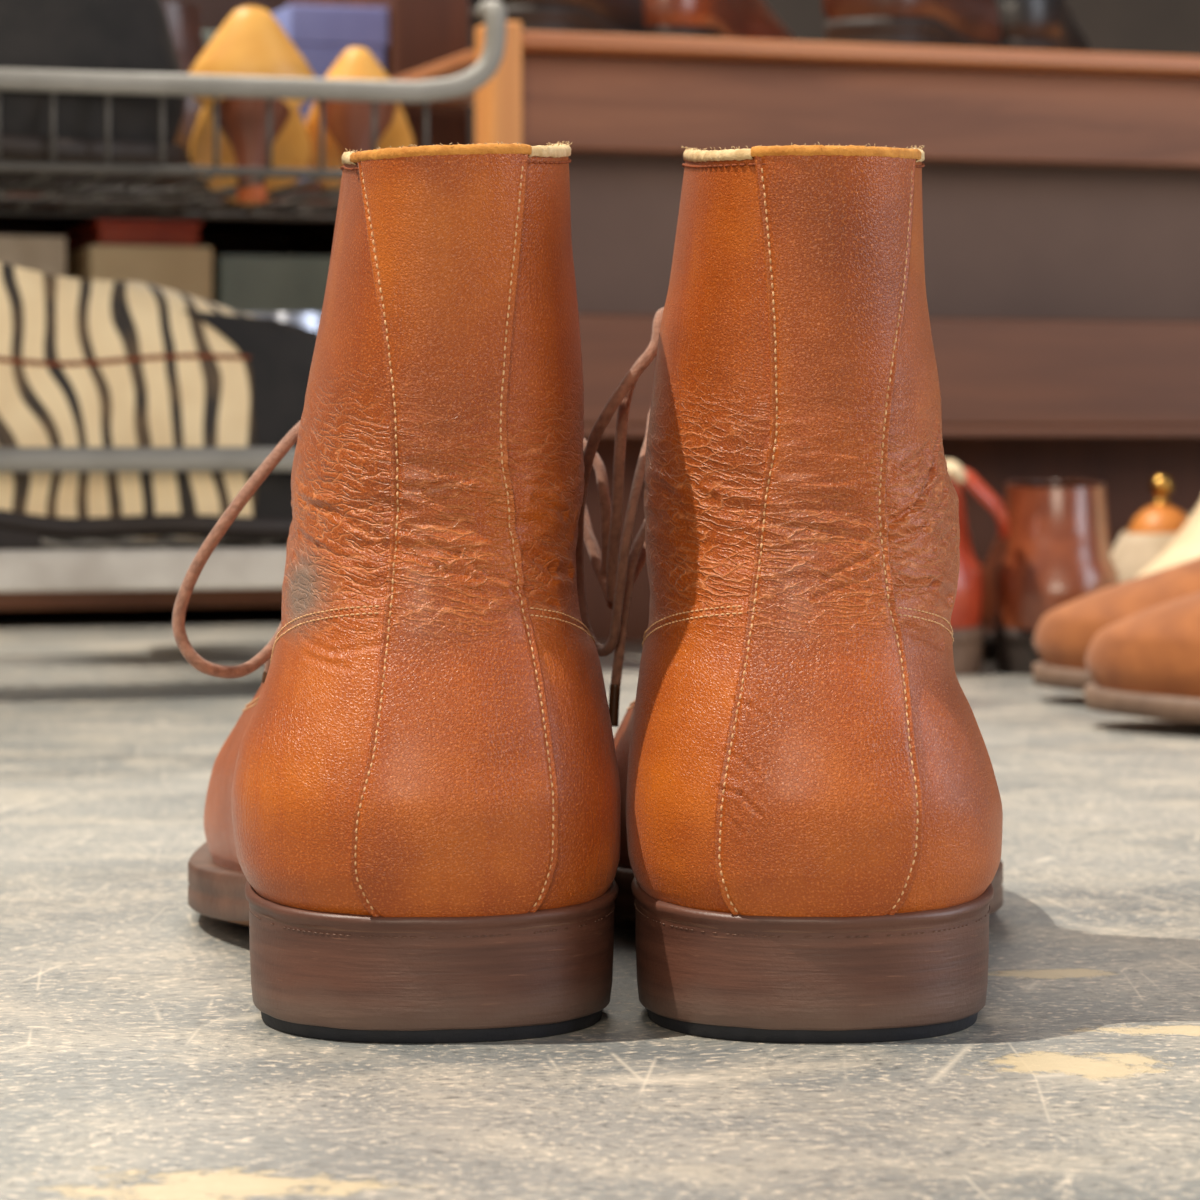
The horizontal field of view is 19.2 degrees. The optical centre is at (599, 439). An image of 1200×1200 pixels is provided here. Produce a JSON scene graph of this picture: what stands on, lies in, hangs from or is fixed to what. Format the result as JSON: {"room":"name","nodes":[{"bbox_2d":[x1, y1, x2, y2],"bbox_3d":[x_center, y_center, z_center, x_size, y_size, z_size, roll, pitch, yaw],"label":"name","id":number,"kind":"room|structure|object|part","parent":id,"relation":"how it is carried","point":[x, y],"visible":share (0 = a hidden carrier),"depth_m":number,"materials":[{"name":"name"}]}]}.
{"room":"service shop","nodes":[
{"label":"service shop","id":0,"kind":"room"},
{"bbox_2d":[188,5,315,110],"bbox_3d":[-0.171,-0.186,1.743,0.066,0.051,0.046,0,0,-6],"label":"shoe toe","id":1,"kind":"structure","parent":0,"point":[251,42],"depth_m":1.73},
{"bbox_2d":[315,47,398,103],"bbox_3d":[-0.125,-0.184,1.823,0.046,0.034,0.046,0,0,-4],"label":"shoe toe","id":2,"kind":"structure","parent":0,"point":[356,62],"depth_m":1.81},
{"bbox_2d":[0,606,1199,1199],"bbox_3d":[0.000,0.130,1.600,6.000,0.020,5.000,0,0,0],"label":"floor","id":3,"kind":"structure","parent":0,"point":[139,1060],"depth_m":0.70,"materials":[{"name":"concrete"}]},
{"bbox_2d":[0,0,468,609],"bbox_3d":[-0.572,-0.160,2.352,0.920,0.560,0.312,0,0,-18],"label":"wooden shelving","id":4,"kind":"object","parent":3,"relation":"on","point":[422,33],"visible":0.13,"depth_m":2.35,"materials":[{"name":"brown wood"}]},
{"bbox_2d":[0,235,65,538],"bbox_3d":[-0.426,-0.023,2.375,0.094,0.214,0.261,0,0,-18],"label":"shoe box","id":5,"kind":"object","parent":4,"relation":"on","point":[43,254],"visible":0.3,"depth_m":2.26,"materials":[{"name":"white cardboard"}]},
{"bbox_3d":[-0.426,-0.106,2.375,0.094,0.047,0.261,0,0,-18],"label":"lid","id":6,"kind":"part","parent":5,"relation":"part of","materials":[{"name":"beige cardboard"}]},
{"bbox_2d":[66,245,211,538],"bbox_3d":[-0.329,-0.021,2.407,0.079,0.208,0.261,0,0,-19],"label":"shoe box","id":7,"kind":"object","parent":4,"relation":"on","point":[187,270],"visible":0.23,"depth_m":2.29,"materials":[{"name":"beige cardboard"}]},
{"bbox_2d":[48,219,201,251],"bbox_3d":[-0.327,-0.134,2.401,0.069,0.016,0.234,0,0,-19],"label":"shoe box","id":8,"kind":"object","parent":7,"relation":"on","point":[99,231],"visible":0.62,"depth_m":2.29,"materials":[{"name":"red cardboard"}]},
{"bbox_3d":[-0.327,-0.140,2.401,0.069,0.004,0.234,0,0,-18],"label":"lid","id":9,"kind":"part","parent":8,"relation":"part of","materials":[{"name":"red cardboard"}]},
{"bbox_3d":[-0.329,-0.102,2.407,0.079,0.046,0.261,0,0,-18],"label":"lid","id":10,"kind":"part","parent":7,"relation":"part of","materials":[{"name":"beige cardboard"}]},
{"bbox_3d":[-0.586,0.096,2.341,0.847,0.024,0.300,0,0,-18],"label":"shelf","id":11,"kind":"part","parent":4,"relation":"part of","materials":[{"name":"brown wood"}]},
{"bbox_3d":[-0.610,-0.160,2.497,0.900,0.560,0.012,0,0,-19],"label":"panel","id":12,"kind":"part","parent":4,"relation":"part of","materials":[{"name":"brown wood"}]},
{"bbox_3d":[-0.586,-0.160,2.341,0.847,0.016,0.300,0,0,-18],"label":"shelf","id":13,"kind":"part","parent":4,"relation":"part of","materials":[{"name":"brown wood"}]},
{"bbox_2d":[202,31,216,46],"bbox_3d":[-0.319,-0.217,2.415,0.124,0.096,0.254,0,0,-18],"label":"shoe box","id":14,"kind":"object","parent":4,"relation":"on","point":[207,36],"visible":0.02,"depth_m":2.30,"materials":[{"name":"beige cardboard"}]},
{"bbox_2d":[212,255,329,312],"bbox_3d":[-0.234,-0.018,2.439,0.109,0.204,0.261,0,0,-18],"label":"shoe box","id":15,"kind":"object","parent":4,"relation":"on","point":[242,283],"visible":0.19,"depth_m":2.31,"materials":[{"name":"grey cardboard"}]},
{"bbox_2d":[272,4,388,182],"bbox_3d":[-0.211,-0.227,2.451,0.067,0.116,0.254,0,0,-19],"label":"shoe box","id":16,"kind":"object","parent":4,"relation":"on","point":[321,34],"visible":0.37,"depth_m":2.33,"materials":[{"name":"purple cardboard"}]},
{"bbox_3d":[-0.211,-0.272,2.451,0.067,0.026,0.254,0,0,-18],"label":"lid","id":17,"kind":"part","parent":16,"relation":"part of","materials":[{"name":"purple cardboard"}]},
{"bbox_2d":[0,0,506,592],"bbox_3d":[-0.391,-0.080,1.726,0.643,0.400,0.271,0,0,-18],"label":"shoe rack","id":18,"kind":"object","parent":3,"relation":"on","point":[159,563],"visible":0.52,"depth_m":1.66,"materials":[{"name":"grey metal"}]},
{"bbox_2d":[0,0,185,174],"bbox_3d":[-0.326,-0.198,1.664,0.269,0.144,0.102,0,0,-21],"label":"boot","id":19,"kind":"object","parent":18,"relation":"on","point":[87,35],"visible":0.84,"depth_m":1.65,"materials":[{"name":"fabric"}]},
{"bbox_2d":[0,0,219,207],"bbox_3d":[-0.345,-0.180,1.895,0.294,0.108,0.109,0,0,2],"label":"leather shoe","id":20,"kind":"object","parent":18,"relation":"on","point":[183,19],"visible":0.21,"depth_m":1.86,"materials":[{"name":"brown leather"}]},
{"bbox_3d":[-0.351,0.060,1.606,0.632,0.019,0.014,0,0,-19],"label":"rail","id":21,"kind":"part","parent":18,"relation":"part of","materials":[{"name":"metal"}]},
{"bbox_3d":[-0.389,0.009,1.724,0.636,0.012,0.266,0,0,-18],"label":"rail","id":22,"kind":"part","parent":18,"relation":"part of","materials":[{"name":"grey metal"}]},
{"bbox_2d":[0,262,317,548],"bbox_3d":[-0.226,-0.018,1.708,0.260,0.138,0.098,0,0,-21],"label":"bag","id":23,"kind":"object","parent":18,"relation":"in","point":[84,362],"visible":0.69,"depth_m":1.67,"materials":[{"name":"beige fabric"}]},
{"bbox_2d":[188,5,315,208],"bbox_3d":[-0.176,-0.164,1.785,0.066,0.096,0.130,0,0,-6],"label":"pump","id":24,"kind":"object","parent":18,"relation":"on","point":[251,42],"visible":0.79,"depth_m":1.73,"materials":[{"name":"beige leather"}]},
{"bbox_3d":[-0.349,-0.187,1.610,0.638,0.052,0.022,0,0,-19],"label":"rail","id":25,"kind":"part","parent":18,"relation":"part of","materials":[{"name":"grey metal"}]},
{"bbox_2d":[203,312,320,540],"bbox_3d":[-0.206,-0.009,1.937,0.119,0.119,0.323,0,0,-24],"label":"leather shoe","id":26,"kind":"object","parent":18,"relation":"on","point":[309,320],"visible":0.02,"depth_m":1.80,"materials":[{"name":"black leather"}]},
{"bbox_2d":[305,47,413,192],"bbox_3d":[-0.128,-0.163,1.865,0.061,0.075,0.130,0,0,-4],"label":"pump","id":27,"kind":"object","parent":18,"relation":"on","point":[348,124],"visible":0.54,"depth_m":1.81,"materials":[{"name":"beige leather"}]},
{"bbox_2d":[172,141,620,1043],"bbox_3d":[-0.047,0.028,0.845,0.107,0.185,0.294,0,0,-5],"label":"boot","id":28,"kind":"object","parent":3,"relation":"on","point":[412,817],"visible":1,"depth_m":0.71,"materials":[{"name":"brown leather"}]},
{"bbox_2d":[576,142,1002,1042],"bbox_3d":[0.046,0.028,0.846,0.108,0.184,0.295,0,0,1],"label":"boot","id":29,"kind":"object","parent":3,"relation":"on","point":[812,812],"visible":0.99,"depth_m":0.71,"materials":[{"name":"brown leather"}]},
{"bbox_2d":[391,21,1199,641],"bbox_3d":[0.339,-0.055,2.259,0.956,0.350,0.344,0,0,-18],"label":"bench","id":30,"kind":"object","parent":3,"relation":"on","point":[1061,189],"visible":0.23,"depth_m":2.07,"materials":[{"name":"brown wood"}]},
{"bbox_3d":[-0.056,-0.055,1.963,0.018,0.350,0.034,0,0,-18],"label":"corner post","id":31,"kind":"part","parent":30,"relation":"part of","materials":[{"name":"brown wood"}]},
{"bbox_2d":[468,0,645,48],"bbox_3d":[-0.001,-0.268,2.141,0.101,0.085,0.279,0,0,22],"label":"leather shoe","id":32,"kind":"object","parent":30,"relation":"on","point":[622,17],"visible":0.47,"depth_m":2.03,"materials":[{"name":"brown leather"}]},
{"bbox_2d":[641,0,794,40],"bbox_3d":[0.068,-0.268,2.247,0.101,0.085,0.279,0,0,16],"label":"leather shoe","id":33,"kind":"object","parent":30,"relation":"on","point":[726,19],"visible":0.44,"depth_m":2.14,"materials":[{"name":"brown leather"}]},
{"bbox_3d":[0.377,-0.112,2.174,0.938,0.208,0.010,0,0,-18],"label":"panel","id":34,"kind":"part","parent":30,"relation":"part of","materials":[{"name":"brown wood"}]},
{"bbox_3d":[0.397,-0.039,2.115,0.938,0.062,0.018,0,0,-18],"label":"rail","id":35,"kind":"part","parent":30,"relation":"part of","materials":[{"name":"brown wood"}]},
{"bbox_2d":[584,426,1199,436],"bbox_3d":[0.349,-0.005,2.259,0.938,0.006,0.330,0,0,-18],"label":"shelf","id":36,"kind":"object","parent":30,"relation":"attached to","point":[632,431],"depth_m":2.06,"materials":[{"name":"brown wood"}]},
{"bbox_2d":[822,0,1003,48],"bbox_3d":[0.213,-0.268,2.197,0.101,0.085,0.279,0,0,25],"label":"leather shoe","id":37,"kind":"object","parent":30,"relation":"on","point":[935,23],"visible":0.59,"depth_m":2.08,"materials":[{"name":"brown leather"}]},
{"bbox_2d":[995,0,1090,52],"bbox_3d":[0.275,-0.268,2.314,0.101,0.085,0.279,0,0,10],"label":"leather shoe","id":38,"kind":"object","parent":30,"relation":"on","point":[1040,25],"visible":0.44,"depth_m":2.18,"materials":[{"name":"brown leather"}]},
{"bbox_2d":[946,459,1009,675],"bbox_3d":[0.142,0.065,1.927,0.103,0.110,0.295,0,0,-15],"label":"leather shoe","id":39,"kind":"object","parent":3,"relation":"on","point":[967,626],"visible":0.2,"depth_m":1.81,"materials":[{"name":"red leather"}]},
{"bbox_2d":[981,480,1118,675],"bbox_3d":[0.246,0.071,1.932,0.099,0.098,0.267,0,0,4],"label":"boot","id":40,"kind":"object","parent":3,"relation":"on","point":[1055,553],"visible":0.81,"depth_m":1.81,"materials":[{"name":"brown leather"}]},
{"bbox_2d":[1033,557,1199,691],"bbox_3d":[0.333,0.075,1.582,0.294,0.090,0.106,0,0,27],"label":"shoe","id":41,"kind":"object","parent":3,"relation":"on","point":[1063,637],"visible":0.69,"depth_m":1.60,"materials":[{"name":"brown leather"}]},
{"bbox_2d":[1085,592,1199,722],"bbox_3d":[0.337,0.075,1.433,0.294,0.090,0.106,0,0,28],"label":"shoe","id":42,"kind":"object","parent":3,"relation":"on","point":[1146,663],"visible":1,"depth_m":1.45,"materials":[{"name":"brown leather"}]},
{"bbox_2d":[1110,474,1193,582],"bbox_3d":[0.386,0.070,2.122,0.096,0.100,0.264,0,0,38],"label":"tree","id":43,"kind":"object","parent":3,"relation":"on","point":[1156,526],"visible":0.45,"depth_m":2.03,"materials":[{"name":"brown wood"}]},
{"bbox_3d":[0.323,0.030,2.045,0.013,0.020,0.013,0,0,29],"label":"knob","id":44,"kind":"part","parent":43,"relation":"part of","materials":[{"name":"gold metal"}]},
{"bbox_2d":[1136,503,1199,577],"bbox_3d":[0.340,0.056,1.873,0.108,0.129,0.294,0,0,25],"label":"shoe","id":45,"kind":"object","parent":3,"relation":"on","point":[1185,546],"visible":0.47,"depth_m":1.81,"materials":[{"name":"leather"}]},
{"bbox_2d":[469,0,1199,143],"bbox_3d":[0.000,-1.180,4.130,6.000,2.600,0.060,0,0,0],"label":"wall","id":46,"kind":"structure","parent":0,"point":[1144,27],"depth_m":4.10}
]}

